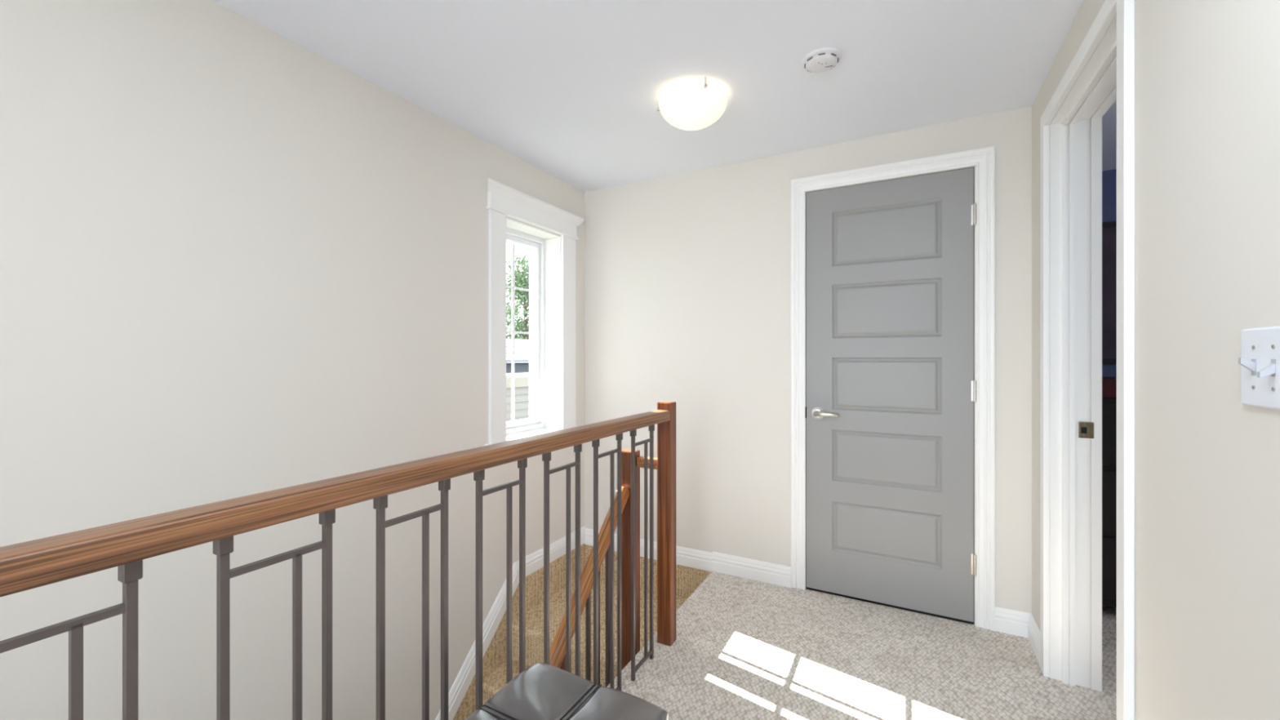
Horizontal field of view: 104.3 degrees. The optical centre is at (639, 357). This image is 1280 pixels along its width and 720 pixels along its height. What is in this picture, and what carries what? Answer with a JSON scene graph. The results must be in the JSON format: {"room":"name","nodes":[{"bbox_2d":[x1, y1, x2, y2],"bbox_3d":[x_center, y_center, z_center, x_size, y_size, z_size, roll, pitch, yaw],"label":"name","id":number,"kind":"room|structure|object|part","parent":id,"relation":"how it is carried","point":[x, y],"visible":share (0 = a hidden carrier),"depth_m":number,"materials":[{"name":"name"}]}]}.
{"room":"stair landing","nodes":[
{"label":"stair landing","id":0,"kind":"room"},
{"bbox_2d":[0,0,584,719],"bbox_3d":[-2.061,1.285,0.284,0.241,5.300,7.345,0,0,28],"label":"wall","id":1,"kind":"structure","parent":0,"point":[235,261],"depth_m":1.53,"materials":[{"name":"white paint"}]},
{"bbox_2d":[435,525,585,719],"bbox_3d":[-0.858,1.910,2.248,0.016,1.663,2.145,0,0,28],"label":"baseboard","id":2,"kind":"structure","parent":1,"relation":"attached to","point":[534,561],"depth_m":2.49,"materials":[{"name":"white paint"}]},
{"bbox_2d":[484,177,584,445],"bbox_3d":[-0.661,-0.186,2.820,0.272,1.362,0.809,0,0,28],"label":"window","id":3,"kind":"structure","parent":1,"relation":"in","point":[552,256],"depth_m":2.97,"materials":[{"name":"white paint"}]},
{"bbox_3d":[-0.717,-0.154,2.505,0.019,1.158,0.107,0,0,28],"label":"casing","id":4,"kind":"part","parent":3,"relation":"part of","materials":[{"name":"white paint"}]},
{"bbox_3d":[-0.734,-0.146,2.851,0.063,1.085,0.422,0,0,28],"label":"sash","id":5,"kind":"part","parent":3,"relation":"part of","materials":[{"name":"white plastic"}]},
{"bbox_3d":[-0.738,-0.147,2.848,0.110,1.144,0.469,0,0,28],"label":"frame","id":6,"kind":"part","parent":3,"relation":"part of","materials":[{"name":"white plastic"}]},
{"bbox_3d":[-0.573,-0.790,2.772,0.021,0.090,0.722,0,0,28],"label":"head casing","id":7,"kind":"part","parent":3,"relation":"part of","materials":[{"name":"white paint"}]},
{"bbox_3d":[-0.562,-0.844,2.766,0.046,0.047,0.809,0,0,28],"label":"crown moulding","id":8,"kind":"part","parent":3,"relation":"part of","materials":[{"name":"white paint"}]},
{"bbox_3d":[-0.435,-0.154,3.029,0.019,1.158,0.129,0,0,28],"label":"casing","id":9,"kind":"part","parent":3,"relation":"part of","materials":[{"name":"white paint"}]},
{"bbox_2d":[211,0,1116,191],"bbox_3d":[0.648,-1.140,-0.349,5.129,0.150,8.400,0,0,28],"label":"ceiling","id":10,"kind":"structure","parent":0,"point":[572,90],"depth_m":1.80,"materials":[{"name":"white paint"}]},
{"bbox_2d":[657,76,727,130],"bbox_3d":[0.212,-1.002,2.029,0.286,0.123,0.282,0,0,28],"label":"ceiling lamp","id":11,"kind":"object","parent":10,"relation":"attached to","point":[694,105],"visible":1,"depth_m":1.95,"materials":[{"name":"white glass"}]},
{"bbox_3d":[0.214,-1.058,2.025,0.210,0.011,0.210,0,0,28],"label":"ceiling plate","id":12,"kind":"part","parent":11,"relation":"part of","materials":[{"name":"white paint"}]},
{"bbox_2d":[801,47,841,72],"bbox_3d":[0.646,-1.051,1.774,0.132,0.028,0.132,0,0,28],"label":"smoke detector","id":13,"kind":"object","parent":10,"relation":"attached to","point":[820,60],"visible":1,"depth_m":1.75,"materials":[{"name":"white plastic"}]},
{"bbox_2d":[584,106,1031,625],"bbox_3d":[0.744,1.435,2.672,2.434,5.000,0.120,0,0,28],"label":"wall","id":14,"kind":"structure","parent":0,"point":[687,275],"depth_m":2.72,"materials":[{"name":"white paint"}]},
{"bbox_2d":[584,528,791,587],"bbox_3d":[0.210,1.139,2.878,1.298,0.108,0.024,0,0,28],"label":"baseboard","id":15,"kind":"structure","parent":14,"relation":"attached to","point":[740,566],"depth_m":2.73,"materials":[{"name":"white paint"}]},
{"bbox_2d":[804,167,976,624],"bbox_3d":[1.166,0.170,2.373,0.728,2.031,0.126,0,0,28],"label":"door","id":16,"kind":"structure","parent":14,"relation":"in","point":[891,385],"depth_m":2.36,"materials":[{"name":"grey paint"}]},
{"bbox_3d":[0.923,0.280,2.461,0.124,0.025,0.052,0,0,28],"label":"lever","id":17,"kind":"part","parent":16,"relation":"part of","materials":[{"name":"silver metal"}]},
{"bbox_3d":[1.168,-0.591,2.377,0.470,0.271,0.008,0,0,28],"label":"panel","id":18,"kind":"part","parent":16,"relation":"part of","materials":[{"name":"grey paint"}]},
{"bbox_3d":[1.168,-0.230,2.377,0.470,0.268,0.008,0,0,28],"label":"panel","id":19,"kind":"part","parent":16,"relation":"part of","materials":[{"name":"grey paint"}]},
{"bbox_3d":[1.168,0.130,2.377,0.470,0.261,0.008,0,0,28],"label":"panel","id":20,"kind":"part","parent":16,"relation":"part of","materials":[{"name":"grey paint"}]},
{"bbox_3d":[1.168,0.486,2.377,0.470,0.255,0.008,0,0,28],"label":"panel","id":21,"kind":"part","parent":16,"relation":"part of","materials":[{"name":"grey paint"}]},
{"bbox_3d":[1.168,0.841,2.377,0.470,0.248,0.008,0,0,28],"label":"panel","id":22,"kind":"part","parent":16,"relation":"part of","materials":[{"name":"grey paint"}]},
{"bbox_2d":[791,146,995,631],"bbox_3d":[1.161,0.133,2.367,0.868,2.104,0.020,0,0,28],"label":"door frame","id":23,"kind":"structure","parent":14,"relation":"attached to","point":[983,158],"depth_m":2.19,"materials":[{"name":"white paint"}]},
{"bbox_2d":[995,606,1031,637],"bbox_3d":[1.600,1.135,2.134,0.130,0.100,0.016,0,0,28],"label":"baseboard","id":24,"kind":"structure","parent":14,"relation":"attached to","point":[1013,622],"depth_m":2.13,"materials":[{"name":"white paint"}]},
{"bbox_2d":[606,571,1116,719],"bbox_3d":[1.028,1.310,-0.554,4.265,0.250,8.400,0,0,28],"label":"floor","id":25,"kind":"structure","parent":0,"point":[743,648],"depth_m":1.91,"materials":[{"name":"carpet"}]},
{"bbox_2d":[0,400,675,719],"bbox_3d":[-0.562,0.685,0.831,0.063,1.000,2.900,0,0,28],"label":"landing railing","id":26,"kind":"object","parent":25,"relation":"on","point":[32,564],"visible":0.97,"depth_m":0.95,"materials":[{"name":"brown wood"}]},
{"bbox_3d":[-0.562,0.237,0.831,0.060,0.042,2.782,0,0,28],"label":"rail","id":27,"kind":"part","parent":26,"relation":"part of","materials":[{"name":"brown wood"}]},
{"bbox_3d":[0.112,0.685,2.081,0.063,1.000,0.059,0,0,28],"label":"newel post","id":28,"kind":"part","parent":26,"relation":"part of","materials":[{"name":"brown wood"}]},
{"bbox_2d":[464,662,668,719],"bbox_3d":[-0.180,0.957,0.967,0.377,0.455,0.382,0,0,28],"label":"ottoman","id":29,"kind":"object","parent":25,"relation":"on","point":[542,691],"visible":1,"depth_m":1.06,"materials":[{"name":"grey leather"}]},
{"bbox_2d":[1102,376,1116,608],"bbox_3d":[2.600,0.642,2.223,1.070,1.085,0.500,0,0,28],"label":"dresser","id":30,"kind":"object","parent":25,"relation":"on","point":[1108,384],"visible":0.02,"depth_m":2.23,"materials":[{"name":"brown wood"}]},
{"bbox_3d":[2.272,0.347,2.152,0.480,0.275,0.015,0,0,28],"label":"drawer","id":31,"kind":"part","parent":30,"relation":"part of","materials":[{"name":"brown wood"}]},
{"bbox_3d":[2.272,0.647,2.152,0.480,0.275,0.015,0,0,28],"label":"drawer","id":32,"kind":"part","parent":30,"relation":"part of","materials":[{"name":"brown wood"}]},
{"bbox_3d":[2.272,0.948,2.152,0.480,0.275,0.015,0,0,28],"label":"drawer","id":33,"kind":"part","parent":30,"relation":"part of","materials":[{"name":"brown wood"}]},
{"bbox_2d":[1102,168,1116,377],"bbox_3d":[3.521,0.060,2.420,2.695,2.250,0.100,0,0,28],"label":"wall","id":34,"kind":"structure","parent":0,"point":[1108,177],"depth_m":2.82,"materials":[{"name":"blue paint"}]},
{"bbox_2d":[1102,221,1116,364],"bbox_3d":[2.872,-0.365,2.696,1.000,0.800,0.027,0,0,28],"label":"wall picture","id":35,"kind":"object","parent":34,"relation":"attached to","point":[1108,229],"visible":0.02,"depth_m":2.81,"materials":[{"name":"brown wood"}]},
{"bbox_2d":[1031,0,1279,719],"bbox_3d":[0.101,0.060,-0.938,0.143,2.250,6.845,0,0,28],"label":"wall","id":36,"kind":"structure","parent":0,"point":[1207,72],"depth_m":0.90,"materials":[{"name":"white paint"}]},
{"bbox_2d":[1027,614,1039,665],"bbox_3d":[1.590,1.135,1.995,0.016,0.100,0.237,0,0,28],"label":"baseboard","id":37,"kind":"structure","parent":36,"relation":"attached to","point":[1033,631],"depth_m":2.01,"materials":[{"name":"white paint"}]},
{"bbox_2d":[1040,0,1134,719],"bbox_3d":[1.397,0.137,1.488,0.163,2.097,0.835,0,0,28],"label":"doorway","id":38,"kind":"structure","parent":36,"relation":"in","point":[1071,145],"depth_m":1.78,"materials":[{"name":"white paint"}]},
{"bbox_3d":[1.601,0.260,1.786,0.042,0.058,0.005,0,0,28],"label":"strike plate","id":39,"kind":"part","parent":38,"relation":"part of","materials":[{"name":"gold metal"}]},
{"bbox_3d":[1.387,0.162,1.493,0.035,2.047,0.735,0,0,28],"label":"stop moulding","id":40,"kind":"part","parent":38,"relation":"part of","materials":[{"name":"white paint"}]},
{"bbox_2d":[1238,326,1279,409],"bbox_3d":[0.904,0.015,0.727,0.021,0.117,0.117,0,0,28],"label":"light switch","id":41,"kind":"object","parent":36,"relation":"attached to","point":[1260,362],"visible":1,"depth_m":0.73,"materials":[{"name":"white plastic"}]},
{"label":"outside","id":42,"kind":"structure","parent":0,"visible":0},
{"bbox_3d":[-21.499,4.335,25.776,57.700,0.300,75.000,0,0,28],"label":"ground","id":43,"kind":"structure","parent":42,"visible":0},
{"bbox_2d":[506,302,519,329],"bbox_3d":[-14.034,-0.505,45.042,5.634,9.381,4.304,0,0,7],"label":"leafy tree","id":44,"kind":"object","parent":43,"relation":"on","point":[507,306],"visible":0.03,"depth_m":45.93,"materials":[{"name":"green plant"}]},
{"bbox_2d":[506,250,528,339],"bbox_3d":[-7.980,-2.066,34.243,7.740,12.502,7.342,0,0,-2],"label":"leafy tree","id":45,"kind":"object","parent":43,"relation":"on","point":[522,278],"visible":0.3,"depth_m":33.44,"materials":[{"name":"green plant"}]},
{"bbox_2d":[506,372,528,421],"bbox_3d":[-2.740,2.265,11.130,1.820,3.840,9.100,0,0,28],"label":"house","id":46,"kind":"structure","parent":43,"relation":"on","point":[522,384],"depth_m":9.93,"materials":[{"name":"white"}]},
{"bbox_2d":[506,338,528,373],"bbox_3d":[-7.420,1.672,19.102,5.820,5.026,9.200,0,0,28],"label":"garage","id":47,"kind":"structure","parent":43,"relation":"on","point":[522,346],"depth_m":19.26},
{"bbox_3d":[-1.585,3.985,-0.029,0.894,0.100,6.845,0,0,28],"label":"floor","id":48,"kind":"structure","parent":0,"visible":0},
{"bbox_2d":[453,543,711,719],"bbox_3d":[-0.677,2.528,1.670,0.881,2.694,2.989,0,0,28],"label":"staircase","id":49,"kind":"structure","parent":48,"relation":"on","point":[688,579],"depth_m":2.60,"materials":[{"name":"beige carpet"}]},
{"bbox_2d":[549,448,657,686],"bbox_3d":[-0.381,1.552,1.438,0.195,2.303,1.630,0,0,28],"label":"stair handrail","id":50,"kind":"object","parent":49,"relation":"on","point":[557,648],"visible":0.63,"depth_m":2.09,"materials":[{"name":"brown wood"}]},
{"bbox_3d":[-0.282,1.491,1.768,0.057,0.906,0.055,0,0,28],"label":"post","id":51,"kind":"part","parent":50,"relation":"part of","materials":[{"name":"brown wood"}]},
{"bbox_3d":[-0.437,1.334,1.450,0.052,1.574,1.597,0,0,28],"label":"handrail","id":52,"kind":"part","parent":50,"relation":"part of","materials":[{"name":"brown wood"}]},
{"bbox_3d":[-0.046,0.887,2.154,0.080,0.973,0.052,0,0,28],"label":"newel post","id":53,"kind":"part","parent":50,"relation":"part of","materials":[{"name":"brown wood"}]},
{"bbox_3d":[0.036,0.447,2.115,0.102,0.044,0.035,0,0,28],"label":"short rail","id":54,"kind":"part","parent":50,"relation":"part of","materials":[{"name":"brown wood"}]}
]}

